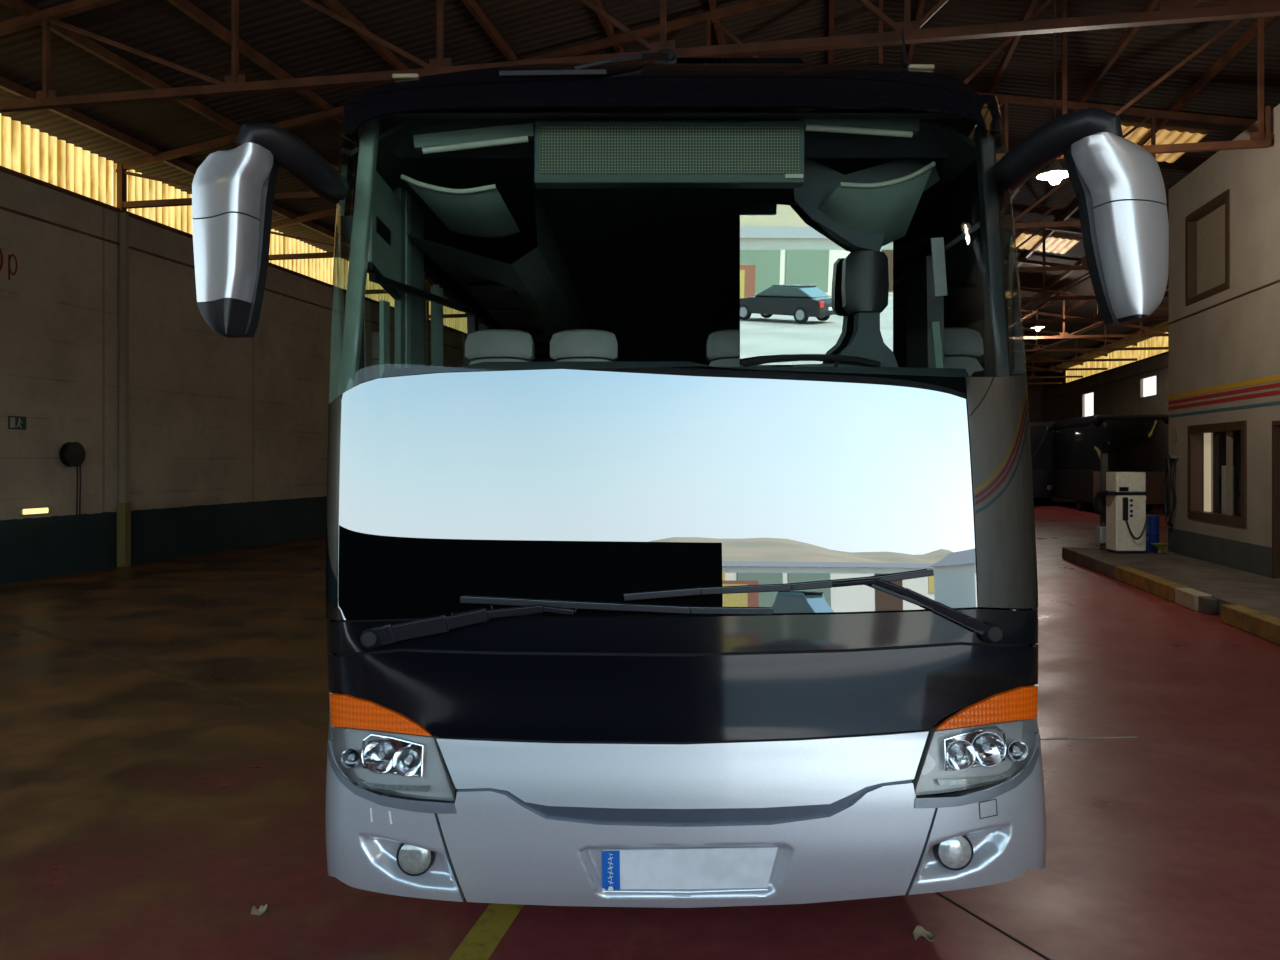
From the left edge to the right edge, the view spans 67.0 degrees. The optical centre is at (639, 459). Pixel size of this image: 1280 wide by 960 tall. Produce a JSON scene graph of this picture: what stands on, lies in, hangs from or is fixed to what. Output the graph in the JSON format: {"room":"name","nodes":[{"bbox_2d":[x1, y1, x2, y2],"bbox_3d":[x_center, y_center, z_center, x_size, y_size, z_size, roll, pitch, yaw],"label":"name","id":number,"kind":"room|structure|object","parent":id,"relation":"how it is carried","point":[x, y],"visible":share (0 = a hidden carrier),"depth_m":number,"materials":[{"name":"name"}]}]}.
{"room":"bus garage","nodes":[
{"label":"bus garage","id":0,"kind":"room"},
{"bbox_2d":[0,171,467,583],"bbox_3d":[-6.336,-1.245,31.939,0.305,6.170,67.500,0,0,11],"label":"wall","id":1,"kind":"structure","parent":0,"point":[228,437],"depth_m":17.37,"materials":[{"name":"beige paint"}]},
{"bbox_2d":[0,248,17,279],"bbox_3d":[-9.448,-2.945,14.289,0.004,0.510,0.615,0,0,10],"label":"wall lettering","id":2,"kind":"object","parent":1,"relation":"attached to","point":[1,253],"depth_m":14.45},
{"bbox_2d":[8,416,25,429],"bbox_3d":[-9.390,-0.560,14.585,0.019,0.200,0.320,0,0,11],"label":"exit sign","id":3,"kind":"object","parent":1,"relation":"attached to","point":[14,422],"visible":1,"depth_m":14.58,"materials":[{"name":"green plastic"}]},
{"bbox_2d":[18,507,48,515],"bbox_3d":[-9.309,0.785,14.865,0.075,0.110,0.540,0,0,11],"label":"lamp","id":4,"kind":"object","parent":1,"relation":"attached to","point":[34,510],"visible":1,"depth_m":14.82,"materials":[{"name":"yellow plastic"}]},
{"bbox_2d":[23,508,47,513],"bbox_3d":[-9.285,0.785,14.861,0.025,0.080,0.480,0,0,10],"label":"diffuser","id":5,"kind":"object","parent":4,"relation":"attached to","point":[25,510],"depth_m":14.84,"materials":[{"name":"yellow plastic"}]},
{"bbox_2d":[0,113,112,205],"bbox_3d":[-9.562,-4.745,14.587,0.059,0.870,4.398,0,0,11],"label":"window","id":6,"kind":"structure","parent":1,"relation":"in","point":[26,150],"depth_m":15.49,"materials":[{"name":"yellow plastic"}]},
{"bbox_2d":[59,442,84,515],"bbox_3d":[-9.117,0.311,15.506,0.200,1.200,0.407,0,0,11],"label":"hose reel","id":7,"kind":"object","parent":1,"relation":"attached to","point":[71,454],"visible":1,"depth_m":15.49,"materials":[{"name":"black metal"}]},
{"bbox_2d":[113,163,192,234],"bbox_3d":[-8.759,-4.745,18.913,0.060,0.870,4.398,0,0,11],"label":"window","id":8,"kind":"structure","parent":1,"relation":"in","point":[138,188],"depth_m":17.94,"materials":[{"name":"yellow plastic"}]},
{"bbox_2d":[0,166,466,350],"bbox_3d":[-6.159,-4.020,31.907,0.079,0.620,67.500,0,0,10],"label":"trim","id":9,"kind":"structure","parent":1,"relation":"attached to","point":[3,169],"depth_m":16.95,"materials":[{"name":"red metal"}]},
{"bbox_2d":[269,229,348,284],"bbox_3d":[-7.958,-4.745,23.239,0.060,0.870,4.398,0,0,10],"label":"window","id":10,"kind":"structure","parent":1,"relation":"in","point":[321,269],"depth_m":22.90,"materials":[{"name":"yellow plastic"}]},
{"bbox_2d":[365,273,393,306],"bbox_3d":[-7.156,-4.745,27.566,0.059,0.870,4.398,0,0,11],"label":"window","id":11,"kind":"structure","parent":1,"relation":"in","point":[370,285],"depth_m":26.80,"materials":[{"name":"yellow plastic"}]},
{"bbox_2d":[429,301,466,332],"bbox_3d":[-6.355,-4.745,31.892,0.060,0.870,4.398,0,0,10],"label":"window","id":12,"kind":"structure","parent":1,"relation":"in","point":[460,324],"depth_m":32.47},
{"bbox_2d":[0,0,1279,112],"bbox_3d":[2.747,-5.798,10.066,25.645,3.037,0.120,0,0,11],"label":"roof truss","id":13,"kind":"object","parent":1,"relation":"attached to","point":[1171,11],"visible":0.85,"depth_m":10.68,"materials":[{"name":"red metal"}]},
{"bbox_2d":[116,0,1279,212],"bbox_3d":[3.550,-5.798,14.398,25.645,3.037,0.120,0,0,10],"label":"roof truss","id":14,"kind":"object","parent":1,"relation":"attached to","point":[1263,137],"visible":0.33,"depth_m":14.79,"materials":[{"name":"red metal"}]},
{"bbox_2d":[268,92,1256,263],"bbox_3d":[4.351,-5.798,18.718,25.645,3.037,0.120,0,0,11],"label":"roof truss","id":15,"kind":"object","parent":1,"relation":"attached to","point":[1153,114],"visible":0.11,"depth_m":18.07,"materials":[{"name":"red metal"}]},
{"bbox_2d":[365,172,1170,293],"bbox_3d":[5.153,-5.798,23.045,25.645,3.037,0.120,0,0,11],"label":"roof truss","id":16,"kind":"object","parent":1,"relation":"attached to","point":[1084,266],"visible":0.03,"depth_m":22.23,"materials":[{"name":"red metal"}]},
{"bbox_2d":[425,221,1168,320],"bbox_3d":[5.956,-5.798,27.377,25.645,3.037,0.120,0,0,10],"label":"roof truss","id":17,"kind":"object","parent":1,"relation":"attached to","point":[1043,296],"visible":0.09,"depth_m":26.40,"materials":[{"name":"red metal"}]},
{"bbox_2d":[1016,365,1062,384],"bbox_3d":[11.568,-5.798,57.656,25.645,3.037,0.120,0,0,11],"label":"roof truss","id":18,"kind":"object","parent":1,"relation":"attached to","point":[1026,365],"visible":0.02,"depth_m":55.46,"materials":[{"name":"red metal"}]},
{"bbox_2d":[1025,355,1082,377],"bbox_3d":[10.766,-5.798,53.330,25.645,3.037,0.120,0,0,11],"label":"roof truss","id":19,"kind":"object","parent":1,"relation":"attached to","point":[1032,375],"visible":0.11,"depth_m":51.28,"materials":[{"name":"red metal"}]},
{"bbox_2d":[1024,342,1107,370],"bbox_3d":[9.964,-5.798,49.003,25.645,3.037,0.120,0,0,11],"label":"roof truss","id":20,"kind":"object","parent":1,"relation":"attached to","point":[1052,368],"visible":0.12,"depth_m":47.01,"materials":[{"name":"red metal"}]},
{"bbox_2d":[1023,327,1136,362],"bbox_3d":[9.162,-5.798,44.677,25.645,3.037,0.120,0,0,11],"label":"roof truss","id":21,"kind":"object","parent":1,"relation":"attached to","point":[1075,359],"visible":0.09,"depth_m":42.77,"materials":[{"name":"red metal"}]},
{"bbox_2d":[1017,258,1168,322],"bbox_3d":[6.756,-5.798,31.698,25.645,3.037,0.120,0,0,11],"label":"roof truss","id":22,"kind":"object","parent":1,"relation":"attached to","point":[1097,317],"visible":0.09,"depth_m":30.44,"materials":[{"name":"red metal"}]},
{"bbox_2d":[1020,287,1168,338],"bbox_3d":[7.558,-5.798,36.024,25.645,3.037,0.120,0,0,11],"label":"roof truss","id":23,"kind":"object","parent":1,"relation":"attached to","point":[1140,333],"visible":0.2,"depth_m":34.52,"materials":[{"name":"red metal"}]},
{"bbox_2d":[1022,309,1168,351],"bbox_3d":[8.361,-5.798,40.355,25.645,3.037,0.120,0,0,10],"label":"roof truss","id":24,"kind":"object","parent":1,"relation":"attached to","point":[1104,347],"visible":0.16,"depth_m":38.53,"materials":[{"name":"red metal"}]},
{"bbox_2d":[0,497,1279,959],"bbox_3d":[6.398,1.940,29.579,26.200,0.200,67.500,0,0,11],"label":"floor","id":25,"kind":"structure","parent":0,"point":[145,814],"depth_m":5.18,"materials":[{"name":"red concrete"}]},
{"bbox_2d":[117,213,130,566],"bbox_3d":[-8.915,-1.210,16.704,0.160,6.100,0.160,0,0,11],"label":"wall post","id":26,"kind":"object","parent":25,"relation":"on","point":[123,507],"visible":1,"depth_m":16.66,"materials":[{"name":"beige paint"}]},
{"bbox_2d":[0,616,327,726],"bbox_3d":[-5.250,1.839,9.345,8.087,0.004,0.100,0,0,41],"label":"floor line","id":27,"kind":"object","parent":25,"relation":"on","point":[285,713],"depth_m":8.13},
{"bbox_2d":[251,904,266,915],"bbox_3d":[-1.541,1.822,3.910,0.056,0.032,0.074,0,0,38],"label":"dry leaf","id":28,"kind":"object","parent":25,"relation":"on","point":[262,909],"visible":1,"depth_m":3.91,"materials":[{"name":"grey plant"}]},
{"bbox_2d":[214,578,325,592],"bbox_3d":[-5.300,1.839,14.100,3.162,0.004,0.100,0,0,35],"label":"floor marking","id":29,"kind":"structure","parent":25,"relation":"on","point":[214,578],"depth_m":14.16,"materials":[{"name":"paint"}]},
{"bbox_2d":[449,903,523,959],"bbox_3d":[2.123,1.839,18.422,0.140,0.004,43.000,0,0,11],"label":"floor marking","id":30,"kind":"object","parent":25,"relation":"on","point":[490,928],"depth_m":3.76,"materials":[{"name":"yellow paint"}]},
{"bbox_2d":[192,29,1168,907],"bbox_3d":[0.129,-0.020,9.117,3.155,3.716,12.165,0,0,0],"label":"coach","id":31,"kind":"object","parent":25,"relation":"on","point":[706,576],"visible":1,"depth_m":3.26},
{"bbox_2d":[327,745,456,813],"bbox_3d":[-0.837,1.065,3.214,0.491,0.184,0.084,0,0,17],"label":"lamp","id":32,"kind":"object","parent":31,"relation":"attached to","point":[374,779],"depth_m":3.22,"materials":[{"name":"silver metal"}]},
{"bbox_2d":[392,73,419,80],"bbox_3d":[-0.869,-1.423,3.592,0.100,0.018,0.036,0,0,0],"label":"marker lamp","id":33,"kind":"object","parent":31,"relation":"on","point":[396,76],"depth_m":3.58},
{"bbox_2d":[396,844,435,875],"bbox_3d":[-0.741,1.308,3.192,0.128,0.128,0.036,0,0,0],"label":"fog lamp","id":34,"kind":"object","parent":31,"relation":"attached to","point":[411,859],"depth_m":3.17,"materials":[{"name":"silver plastic"}]},
{"bbox_2d":[431,284,442,367],"bbox_3d":[-1.058,-0.405,5.022,0.056,0.990,0.144,0,0,0],"label":"curtain","id":35,"kind":"object","parent":31,"relation":"hanging from","point":[436,309],"depth_m":4.97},
{"bbox_2d":[413,123,533,150],"bbox_3d":[-0.640,-1.249,3.740,0.465,0.096,0.040,0,0,0],"label":"lamp","id":36,"kind":"object","parent":31,"relation":"attached to","point":[492,131],"depth_m":3.72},
{"bbox_2d":[422,136,527,153],"bbox_3d":[-0.629,-1.205,3.700,0.404,0.069,0.024,0,0,0],"label":"lamp","id":37,"kind":"object","parent":31,"relation":"attached to","point":[430,144],"depth_m":3.70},
{"bbox_2d":[479,324,486,329],"bbox_3d":[-1.058,-0.405,6.472,0.056,0.990,0.144,0,0,0],"label":"curtain","id":38,"kind":"object","parent":31,"relation":"hanging from","point":[482,326],"depth_m":6.41,"materials":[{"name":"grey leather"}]},
{"bbox_2d":[805,124,912,137],"bbox_3d":[0.838,-1.259,3.700,0.407,0.050,0.024,0,0,0],"label":"lamp","id":39,"kind":"object","parent":31,"relation":"attached to","point":[894,130],"depth_m":3.69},
{"bbox_2d":[798,111,919,134],"bbox_3d":[0.843,-1.303,3.740,0.467,0.077,0.040,0,0,0],"label":"lamp","id":40,"kind":"object","parent":31,"relation":"on","point":[904,124],"depth_m":3.72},
{"bbox_2d":[907,64,934,69],"bbox_3d":[1.060,-1.482,3.654,0.100,0.018,0.036,0,0,0],"label":"marker lamp","id":41,"kind":"object","parent":31,"relation":"attached to","point":[909,66],"depth_m":3.64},
{"bbox_2d":[933,835,973,870],"bbox_3d":[1.035,1.288,3.189,0.128,0.128,0.036,0,0,0],"label":"fog lamp","id":42,"kind":"object","parent":31,"relation":"attached to","point":[950,852],"depth_m":3.17,"materials":[{"name":"silver plastic"}]},
{"bbox_2d":[914,747,1038,807],"bbox_3d":[1.127,1.058,3.211,0.474,0.166,0.075,0,0,-15],"label":"lamp","id":43,"kind":"object","parent":31,"relation":"attached to","point":[1007,777],"depth_m":3.22,"materials":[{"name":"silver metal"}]},
{"bbox_2d":[913,925,936,940],"bbox_3d":[1.090,1.819,3.699,0.070,0.039,0.091,0,0,-21],"label":"dry leaf","id":44,"kind":"object","parent":25,"relation":"on","point":[919,931],"visible":1,"depth_m":3.71,"materials":[{"name":"grey plant"}]},
{"bbox_2d":[935,892,1050,959],"bbox_3d":[1.475,1.839,3.625,0.012,0.004,1.366,0,0,-24],"label":"floor line","id":45,"kind":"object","parent":25,"relation":"on","point":[938,893],"depth_m":3.80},
{"bbox_2d":[1029,421,1055,503],"bbox_3d":[16.250,0.140,43.693,2.500,3.400,11.030,0,0,11],"label":"coach","id":46,"kind":"object","parent":25,"relation":"on","point":[1042,433],"visible":0.3,"depth_m":38.34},
{"bbox_2d":[1040,736,1137,739],"bbox_3d":[2.925,1.839,6.390,0.752,0.004,0.018,0,0,-5],"label":"trim","id":47,"kind":"structure","parent":25,"relation":"on","point":[1128,736],"depth_m":6.39,"materials":[{"name":"grey"}]},
{"bbox_2d":[1043,414,1168,510],"bbox_3d":[17.750,0.140,37.993,2.500,3.400,11.030,0,0,11],"label":"coach","id":48,"kind":"object","parent":25,"relation":"on","point":[1135,442],"visible":0.52,"depth_m":33.07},
{"bbox_2d":[1062,547,1279,644],"bbox_3d":[6.683,1.742,6.811,1.700,0.215,22.790,0,0,11],"label":"walkway","id":49,"kind":"object","parent":25,"relation":"on","point":[1248,602],"visible":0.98,"depth_m":13.05,"materials":[{"name":"concrete"}]},
{"bbox_2d":[1093,454,1107,549],"bbox_3d":[8.425,0.758,17.530,0.460,1.750,0.340,0,0,0],"label":"stand","id":50,"kind":"object","parent":49,"relation":"on","point":[1099,501],"visible":0.58,"depth_m":17.55,"materials":[{"name":"grey metal"}]},
{"bbox_2d":[1098,472,1147,553],"bbox_3d":[8.506,0.923,17.014,0.665,1.420,0.530,0,0,1],"label":"pump","id":51,"kind":"object","parent":49,"relation":"on","point":[1126,521],"visible":1,"depth_m":16.88,"materials":[{"name":"beige metal"}]},
{"bbox_2d":[1146,514,1159,551],"bbox_3d":[9.118,1.313,17.481,0.497,0.640,0.497,0,0,0],"label":"drum","id":52,"kind":"object","parent":49,"relation":"on","point":[1152,527],"visible":0.35,"depth_m":17.25,"materials":[{"name":"blue plastic"}]},
{"bbox_2d":[1150,543,1168,552],"bbox_3d":[9.097,1.548,16.926,0.296,0.170,0.296,0,0,0],"label":"funnel","id":53,"kind":"object","parent":49,"relation":"on","point":[1159,546],"visible":1,"depth_m":16.88,"materials":[{"name":"plastic"}]},
{"bbox_2d":[1168,104,1279,579],"bbox_3d":[11.123,-1.520,5.770,7.430,6.720,22.400,0,0,10],"label":"building","id":54,"kind":"structure","parent":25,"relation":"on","point":[1224,323],"depth_m":15.02,"materials":[{"name":"beige paint"}]},
{"bbox_2d":[1163,455,1178,527],"bbox_3d":[9.414,0.559,17.163,0.142,1.283,0.423,0,0,10],"label":"hose","id":55,"kind":"object","parent":54,"relation":"attached to","point":[1168,458],"visible":1,"depth_m":17.07,"materials":[{"name":"black rubber"}]},
{"bbox_2d":[1204,433,1210,511],"bbox_3d":[9.477,0.205,16.153,0.030,1.310,0.220,0,0,10],"label":"curtain","id":56,"kind":"object","parent":54,"relation":"hanging from","point":[1207,436],"depth_m":16.11,"materials":[{"name":"beige fabric"}]},
{"bbox_2d":[1197,204,1224,294],"bbox_3d":[9.345,-3.400,15.685,0.020,1.520,1.750,0,0,10],"label":"blind","id":57,"kind":"object","parent":54,"relation":"hanging from","point":[1210,226],"depth_m":15.85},
{"bbox_2d":[0,0,1279,375],"bbox_3d":[6.398,-6.350,29.579,26.200,2.386,68.100,0,0,11],"label":"ceiling","id":58,"kind":"structure","parent":0,"point":[297,37],"depth_m":15.48,"materials":[{"name":"brown metal"}]},
{"bbox_2d":[0,0,352,198],"bbox_3d":[-3.927,-5.542,31.493,0.086,0.135,67.501,0,0,11],"label":"roof beam","id":59,"kind":"structure","parent":58,"relation":"attached to","point":[25,9],"depth_m":13.46,"materials":[{"name":"red metal"}]},
{"bbox_2d":[0,76,427,281],"bbox_3d":[-5.500,-5.261,31.785,0.116,0.135,67.501,0,0,10],"label":"roof beam","id":60,"kind":"structure","parent":58,"relation":"attached to","point":[6,84],"depth_m":15.71,"materials":[{"name":"red metal"}]},
{"bbox_2d":[167,0,360,135],"bbox_3d":[-2.353,-5.824,31.201,0.086,0.135,67.501,0,0,11],"label":"roof beam","id":61,"kind":"structure","parent":58,"relation":"attached to","point":[185,6],"depth_m":13.69,"materials":[{"name":"red metal"}]},
{"bbox_2d":[321,0,408,69],"bbox_3d":[-0.780,-6.106,30.910,0.086,0.135,67.501,0,0,11],"label":"roof beam","id":62,"kind":"structure","parent":58,"relation":"attached to","point":[335,6],"depth_m":13.88,"materials":[{"name":"red metal"}]},
{"bbox_2d":[461,0,518,60],"bbox_3d":[0.793,-6.387,30.618,0.086,0.135,67.501,0,0,11],"label":"roof beam","id":63,"kind":"structure","parent":58,"relation":"attached to","point":[472,6],"depth_m":14.28,"materials":[{"name":"red metal"}]},
{"bbox_2d":[590,0,623,52],"bbox_3d":[2.366,-6.669,30.327,0.086,0.135,67.501,0,0,11],"label":"roof beam","id":64,"kind":"structure","parent":58,"relation":"attached to","point":[607,26],"depth_m":14.81,"materials":[{"name":"red metal"}]},
{"bbox_2d":[708,0,724,44],"bbox_3d":[3.939,-6.950,30.035,0.086,0.135,67.501,0,0,11],"label":"roof beam","id":65,"kind":"structure","parent":58,"relation":"attached to","point":[712,3],"depth_m":15.48,"materials":[{"name":"red metal"}]},
{"bbox_2d":[828,0,834,63],"bbox_3d":[5.709,-7.267,29.707,0.086,0.135,67.501,0,0,11],"label":"roof beam","id":66,"kind":"structure","parent":58,"relation":"attached to","point":[831,2],"depth_m":15.99,"materials":[{"name":"red metal"}]},
{"bbox_2d":[907,0,925,63],"bbox_3d":[7.086,-7.267,29.452,0.093,0.135,67.501,0,0,11],"label":"roof beam","id":67,"kind":"structure","parent":58,"relation":"attached to","point":[921,3],"depth_m":15.77,"materials":[{"name":"red metal"}]},
{"bbox_2d":[968,0,1037,139],"bbox_3d":[8.659,-6.986,29.160,0.108,0.135,67.501,0,0,10],"label":"roof beam","id":68,"kind":"structure","parent":58,"relation":"attached to","point":[1031,4],"depth_m":16.58,"materials":[{"name":"red metal"}]},
{"bbox_2d":[1031,323,1043,330],"bbox_3d":[13.994,-5.416,34.000,0.447,1.749,0.447,0,0,0],"label":"hanging lamp","id":69,"kind":"object","parent":58,"relation":"hanging from","point":[1038,326],"visible":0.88,"depth_m":33.93,"materials":[{"name":"white metal"}]},
{"bbox_2d":[1016,233,1078,253],"bbox_3d":[11.980,-6.411,28.697,1.600,0.288,1.800,0,0,11],"label":"window","id":70,"kind":"structure","parent":58,"relation":"attached to","point":[1055,245],"depth_m":28.60,"materials":[{"name":"yellow plastic"}]},
{"bbox_2d":[1036,0,1068,184],"bbox_3d":[5.407,-5.338,12.600,0.447,3.502,0.447,0,0,0],"label":"hanging lamp","id":71,"kind":"object","parent":58,"relation":"hanging from","point":[1055,172],"visible":0.98,"depth_m":12.59,"materials":[{"name":"white metal"}]},
{"bbox_2d":[1024,293,1094,335],"bbox_3d":[14.952,-5.859,27.994,0.116,0.135,67.501,0,0,10],"label":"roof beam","id":72,"kind":"structure","parent":58,"relation":"attached to","point":[1081,302],"depth_m":37.72,"materials":[{"name":"red metal"}]},
{"bbox_2d":[1011,0,1159,198],"bbox_3d":[10.232,-6.704,28.869,0.093,0.135,67.501,0,0,11],"label":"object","id":73,"kind":"structure","parent":58,"relation":"attached to","point":[1150,5],"depth_m":16.10,"materials":[{"name":"red metal"}]},
{"bbox_2d":[1021,193,1168,308],"bbox_3d":[13.379,-6.141,28.286,0.093,0.135,67.501,0,0,11],"label":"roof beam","id":74,"kind":"structure","parent":58,"relation":"attached to","point":[1066,273],"depth_m":32.86,"materials":[{"name":"red metal"}]},
{"bbox_2d":[1025,288,1168,359],"bbox_3d":[16.525,-5.577,27.702,0.086,0.135,67.501,0,0,11],"label":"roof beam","id":75,"kind":"structure","parent":58,"relation":"attached to","point":[1167,289],"depth_m":42.17,"materials":[{"name":"red metal"}]},
{"bbox_2d":[1018,16,1275,266],"bbox_3d":[11.806,-6.422,28.577,0.093,0.135,67.501,0,0,11],"label":"roof beam","id":76,"kind":"structure","parent":58,"relation":"attached to","point":[1250,34],"depth_m":16.45,"materials":[{"name":"red metal"}]},
{"bbox_2d":[1121,125,1206,162],"bbox_3d":[10.304,-6.411,19.651,1.600,0.288,1.800,0,0,10],"label":"window","id":77,"kind":"structure","parent":58,"relation":"attached to","point":[1163,136],"depth_m":19.15,"materials":[{"name":"yellow plastic"}]},
{"bbox_2d":[1011,373,1043,420],"bbox_3d":[12.575,-2.811,62.912,26.200,9.303,0.303,0,0,10],"label":"wall","id":78,"kind":"structure","parent":0,"point":[1034,390],"depth_m":60.51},
{"bbox_2d":[1044,371,1065,389],"bbox_3d":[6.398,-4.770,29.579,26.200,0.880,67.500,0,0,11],"label":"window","id":79,"kind":"structure","parent":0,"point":[1046,386],"depth_m":57.68,"materials":[{"name":"glass"}]},
{"bbox_2d":[1028,320,1168,375],"bbox_3d":[18.197,-5.278,27.393,0.086,0.135,67.501,0,0,11],"label":"trim","id":80,"kind":"structure","parent":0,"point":[1158,323],"depth_m":42.54,"materials":[{"name":"red metal"}]},
{"bbox_2d":[1042,353,1168,504],"bbox_3d":[19.131,-1.245,27.220,0.305,6.170,67.500,0,0,11],"label":"wall","id":81,"kind":"structure","parent":0,"point":[1123,396],"depth_m":45.33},
{"bbox_2d":[1066,362,1086,382],"bbox_3d":[23.942,-4.745,53.127,0.060,0.870,4.398,0,0,10],"label":"window","id":82,"kind":"structure","parent":81,"relation":"in","point":[1083,373],"depth_m":52.79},
{"bbox_2d":[1085,393,1092,416],"bbox_3d":[23.367,-2.760,50.131,0.040,1.400,2.100,0,0,10],"label":"window","id":83,"kind":"structure","parent":81,"relation":"in","point":[1088,397],"depth_m":50.28,"materials":[{"name":"white glass"}]},
{"bbox_2d":[1087,353,1110,375],"bbox_3d":[23.141,-4.745,48.800,0.059,0.870,4.398,0,0,11],"label":"window","id":84,"kind":"structure","parent":81,"relation":"in","point":[1097,364],"depth_m":48.56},
{"bbox_2d":[1041,351,1168,400],"bbox_3d":[18.954,-4.020,27.252,0.079,0.620,67.500,0,0,10],"label":"trim","id":85,"kind":"structure","parent":81,"relation":"attached to","point":[1167,351],"depth_m":45.82,"materials":[{"name":"red metal"}]},
{"bbox_2d":[1111,342,1140,368],"bbox_3d":[22.339,-4.745,44.474,0.060,0.870,4.398,0,0,10],"label":"window","id":86,"kind":"structure","parent":81,"relation":"in","point":[1121,354],"depth_m":44.65,"materials":[{"name":"yellow plastic"}]},
{"bbox_2d":[1143,376,1155,396],"bbox_3d":[21.663,-3.110,40.938,0.040,0.800,2.000,0,0,11],"label":"window","id":87,"kind":"structure","parent":81,"relation":"in","point":[1149,384],"depth_m":41.15,"materials":[{"name":"white glass"}]},
{"bbox_2d":[1141,332,1168,358],"bbox_3d":[21.538,-4.745,40.147,0.060,0.870,4.398,0,0,11],"label":"window","id":88,"kind":"structure","parent":81,"relation":"in","point":[1163,341],"depth_m":40.59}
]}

